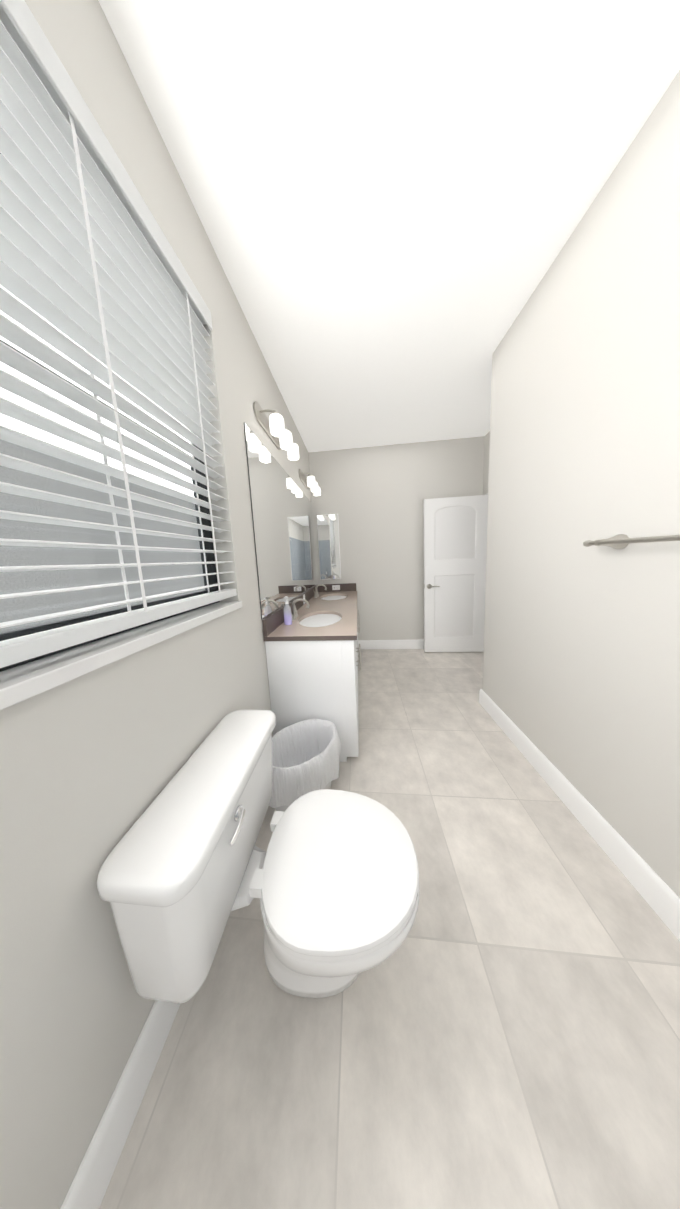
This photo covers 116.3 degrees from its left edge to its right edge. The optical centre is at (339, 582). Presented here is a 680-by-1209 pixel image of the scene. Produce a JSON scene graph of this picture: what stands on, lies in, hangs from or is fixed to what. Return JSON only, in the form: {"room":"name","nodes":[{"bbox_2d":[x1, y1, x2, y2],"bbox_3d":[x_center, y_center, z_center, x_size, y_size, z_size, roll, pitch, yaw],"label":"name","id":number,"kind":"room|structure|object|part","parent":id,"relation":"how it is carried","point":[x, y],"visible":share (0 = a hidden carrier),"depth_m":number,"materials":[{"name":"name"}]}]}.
{"room":"bathroom","nodes":[
{"label":"bathroom","id":0,"kind":"room"},
{"bbox_2d":[0,0,313,1208],"bbox_3d":[-0.680,-0.031,0.018,0.135,2.790,6.073,-2,6,5],"label":"wall","id":1,"kind":"structure","parent":0,"point":[92,764],"depth_m":0.49,"materials":[{"name":"white paint"}]},
{"bbox_2d":[0,291,219,671],"bbox_3d":[-0.694,-0.484,0.562,0.037,1.303,0.907,-2,6,5],"label":"window","id":2,"kind":"structure","parent":1,"relation":"in","point":[15,633],"depth_m":0.59,"materials":[{"name":"grey glass"}]},
{"bbox_2d":[0,0,236,667],"bbox_3d":[-0.605,-0.508,0.552,0.079,1.262,0.905,-2,6,5],"label":"window blind","id":3,"kind":"object","parent":2,"relation":"attached to","point":[90,263],"visible":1,"depth_m":0.51,"materials":[{"name":"white plastic"}]},
{"bbox_2d":[60,1000,180,1208],"bbox_3d":[-0.614,1.385,-0.712,0.016,0.133,4.298,-2,6,5],"label":"baseboard","id":4,"kind":"structure","parent":1,"relation":"attached to","point":[92,1179],"depth_m":0.49,"materials":[{"name":"white paint"}]},
{"bbox_2d":[0,601,241,709],"bbox_3d":[-0.593,0.166,0.628,0.115,0.034,0.919,-2,6,5],"label":"window sill","id":5,"kind":"structure","parent":1,"relation":"attached to","point":[20,683],"depth_m":0.49,"materials":[{"name":"stone"}]},
{"bbox_2d":[253,401,298,460],"bbox_3d":[-0.432,-1.076,1.527,0.169,0.194,0.444,-2,6,5],"label":"sconce","id":6,"kind":"object","parent":1,"relation":"attached to","point":[278,433],"visible":0.98,"depth_m":1.44,"materials":[{"name":"white glass"}]},
{"bbox_3d":[-0.392,-1.029,1.529,0.092,0.096,0.436,-2,6,5],"label":"lamp shade","id":7,"kind":"part","parent":6,"relation":"part of","materials":[{"name":"white glass"}]},
{"bbox_2d":[244,423,316,618],"bbox_3d":[-0.439,-0.432,2.118,0.005,1.135,1.759,-2,6,5],"label":"mirror","id":8,"kind":"object","parent":1,"relation":"attached to","point":[281,507],"visible":1,"depth_m":1.61,"materials":[{"name":"grey mirror"}]},
{"bbox_2d":[299,469,320,495],"bbox_3d":[-0.349,-1.190,2.528,0.169,0.194,0.444,-2,6,5],"label":"sconce","id":9,"kind":"object","parent":1,"relation":"attached to","point":[310,482],"visible":1,"depth_m":2.43,"materials":[{"name":"white glass"}]},
{"bbox_3d":[-0.308,-1.143,2.530,0.092,0.096,0.436,-2,6,5],"label":"lamp shade","id":10,"kind":"part","parent":9,"relation":"part of","materials":[{"name":"white glass"}]},
{"bbox_2d":[98,0,679,451],"bbox_3d":[0.420,-1.510,-0.243,2.712,0.100,6.473,-2,6,5],"label":"ceiling","id":11,"kind":"structure","parent":0,"point":[392,200],"depth_m":0.78,"materials":[{"name":"white paint"}]},
{"bbox_2d":[99,649,679,1208],"bbox_3d":[0.556,1.360,0.073,2.712,0.100,6.473,-2,6,5],"label":"floor","id":12,"kind":"structure","parent":0,"point":[499,1027],"depth_m":0.59,"materials":[{"name":"tile"}]},
{"bbox_2d":[97,710,418,1002],"bbox_3d":[-0.130,0.925,0.703,0.754,0.687,0.523,-2,6,5],"label":"toilet","id":13,"kind":"object","parent":12,"relation":"on","point":[329,878],"visible":1,"depth_m":0.58,"materials":[{"name":"white ceramic"}]},
{"bbox_3d":[-0.397,0.792,0.710,0.231,0.398,0.523,-2,6,5],"label":"tank","id":14,"kind":"part","parent":13,"relation":"part of","materials":[{"name":"white ceramic"}]},
{"bbox_3d":[-0.298,0.701,0.613,0.032,0.034,0.086,-2,6,5],"label":"lever","id":15,"kind":"part","parent":13,"relation":"part of","materials":[{"name":"silver metal"}]},
{"bbox_3d":[-0.006,0.883,0.688,0.501,0.040,0.366,-2,6,5],"label":"seat","id":16,"kind":"part","parent":13,"relation":"part of","materials":[{"name":"white plastic"}]},
{"bbox_2d":[269,719,340,811],"bbox_3d":[-0.211,1.050,1.200,0.414,0.339,0.366,-2,6,5],"label":"trash bin","id":17,"kind":"object","parent":12,"relation":"on","point":[305,756],"visible":0.71,"depth_m":1.17,"materials":[{"name":"white plastic"}]},
{"bbox_2d":[265,610,360,761],"bbox_3d":[-0.086,0.679,2.229,0.604,0.839,1.750,-2,6,5],"label":"bathroom vanity","id":18,"kind":"object","parent":12,"relation":"on","point":[312,651],"depth_m":1.35,"materials":[{"name":"white wood"}]},
{"bbox_2d":[264,591,357,642],"bbox_3d":[-0.116,0.249,2.175,0.586,0.029,1.764,-2,6,5],"label":"countertop","id":19,"kind":"structure","parent":18,"relation":"on","point":[346,630],"depth_m":1.44,"materials":[{"name":"brown stone"}]},
{"bbox_2d":[283,596,291,624],"bbox_3d":[-0.389,0.209,1.549,0.058,0.209,0.057,-2,6,5],"label":"soap bottle","id":20,"kind":"object","parent":19,"relation":"on","point":[287,618],"visible":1,"depth_m":1.54,"materials":[{"name":"purple plastic"}]},
{"bbox_2d":[286,599,309,618],"bbox_3d":[-0.324,0.213,1.709,0.159,0.162,0.170,-2,6,5],"label":"faucet","id":21,"kind":"object","parent":19,"relation":"on","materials":[{"name":"silver metal"}]},
{"bbox_2d":[294,611,341,626],"bbox_3d":[-0.151,0.395,1.715,0.392,0.182,0.526,-2,6,5],"label":"sink","id":22,"kind":"object","parent":19,"relation":"in","point":[312,618],"depth_m":1.76,"materials":[{"name":"white ceramic"}]},
{"bbox_2d":[314,584,325,598],"bbox_3d":[-0.245,0.105,2.656,0.159,0.162,0.169,-2,6,5],"label":"faucet","id":23,"kind":"object","parent":19,"relation":"on","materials":[{"name":"silver metal"}]},
{"bbox_2d":[322,595,345,598],"bbox_3d":[-0.072,0.287,2.663,0.392,0.182,0.526,-2,6,5],"label":"sink","id":24,"kind":"object","parent":19,"relation":"in","point":[323,596],"depth_m":2.77,"materials":[{"name":"white ceramic"}]},
{"bbox_2d":[332,585,339,589],"bbox_3d":[-0.056,0.078,3.015,0.110,0.068,0.005,-2,6,5],"label":"electrical outlet","id":25,"kind":"object","parent":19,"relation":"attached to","point":[335,587],"visible":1,"depth_m":3.01,"materials":[{"name":"white plastic"}]},
{"bbox_2d":[309,436,483,639],"bbox_3d":[0.770,-0.427,2.994,2.662,2.790,0.150,-2,6,5],"label":"wall","id":26,"kind":"structure","parent":0,"point":[373,497],"depth_m":2.88,"materials":[{"name":"white paint"}]},
{"bbox_2d":[317,514,340,579],"bbox_3d":[-0.154,-0.489,2.976,0.300,0.904,0.020,-2,6,5],"label":"mirror","id":27,"kind":"object","parent":26,"relation":"attached to","point":[328,544],"visible":1,"depth_m":2.96,"materials":[{"name":"white mirror"}]},
{"bbox_2d":[358,639,423,648],"bbox_3d":[1.100,0.891,3.032,1.708,0.133,0.016,-2,6,5],"label":"baseboard","id":28,"kind":"structure","parent":26,"relation":"attached to","point":[364,644],"depth_m":3.06,"materials":[{"name":"white paint"}]},
{"bbox_2d":[483,431,489,494],"bbox_3d":[1.908,-0.387,2.137,0.150,2.790,1.368,-2,6,5],"label":"wall","id":29,"kind":"structure","parent":0,"point":[486,462],"depth_m":2.65,"materials":[{"name":"white paint"}]},
{"bbox_2d":[423,495,487,651],"bbox_3d":[1.491,-0.059,2.735,0.764,2.023,0.091,-2,6,5],"label":"door","id":30,"kind":"structure","parent":29,"relation":"in","point":[455,537],"depth_m":2.74,"materials":[{"name":"white paint"}]},
{"bbox_3d":[1.204,0.055,2.769,0.178,0.066,0.085,-2,6,5],"label":"handle","id":31,"kind":"part","parent":30,"relation":"part of","materials":[{"name":"silver metal"}]},
{"bbox_2d":[484,493,487,622],"bbox_3d":[1.931,-0.040,2.316,0.162,2.060,1.087,-2,6,5],"label":"door frame","id":32,"kind":"structure","parent":29,"relation":"attached to","point":[486,553],"depth_m":2.72,"materials":[{"name":"white paint"}]},
{"bbox_2d":[483,70,679,897],"bbox_3d":[1.429,-0.230,0.921,0.602,2.790,1.555,-2,6,5],"label":"wall","id":33,"kind":"structure","parent":0,"point":[581,674],"depth_m":0.90,"materials":[{"name":"white paint"}]},
{"bbox_2d":[479,689,679,940],"bbox_3d":[1.184,1.099,1.107,0.017,0.133,1.562,-2,6,5],"label":"baseboard","id":34,"kind":"structure","parent":33,"relation":"attached to","point":[660,897],"depth_m":0.94,"materials":[{"name":"white paint"}]},
{"bbox_2d":[583,534,679,548],"bbox_3d":[1.052,-0.126,0.553,0.091,0.060,0.708,-2,6,5],"label":"towel rail","id":35,"kind":"object","parent":33,"relation":"attached to","point":[620,541],"visible":1,"depth_m":0.78,"materials":[{"name":"silver metal"}]},
{"label":"outside","id":36,"kind":"structure","parent":0,"visible":0},
{"bbox_2d":[0,285,203,632],"bbox_3d":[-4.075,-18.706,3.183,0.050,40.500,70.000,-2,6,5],"label":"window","id":37,"kind":"structure","parent":36,"point":[74,534],"depth_m":2.75,"materials":[{"name":"glass"}]}
]}

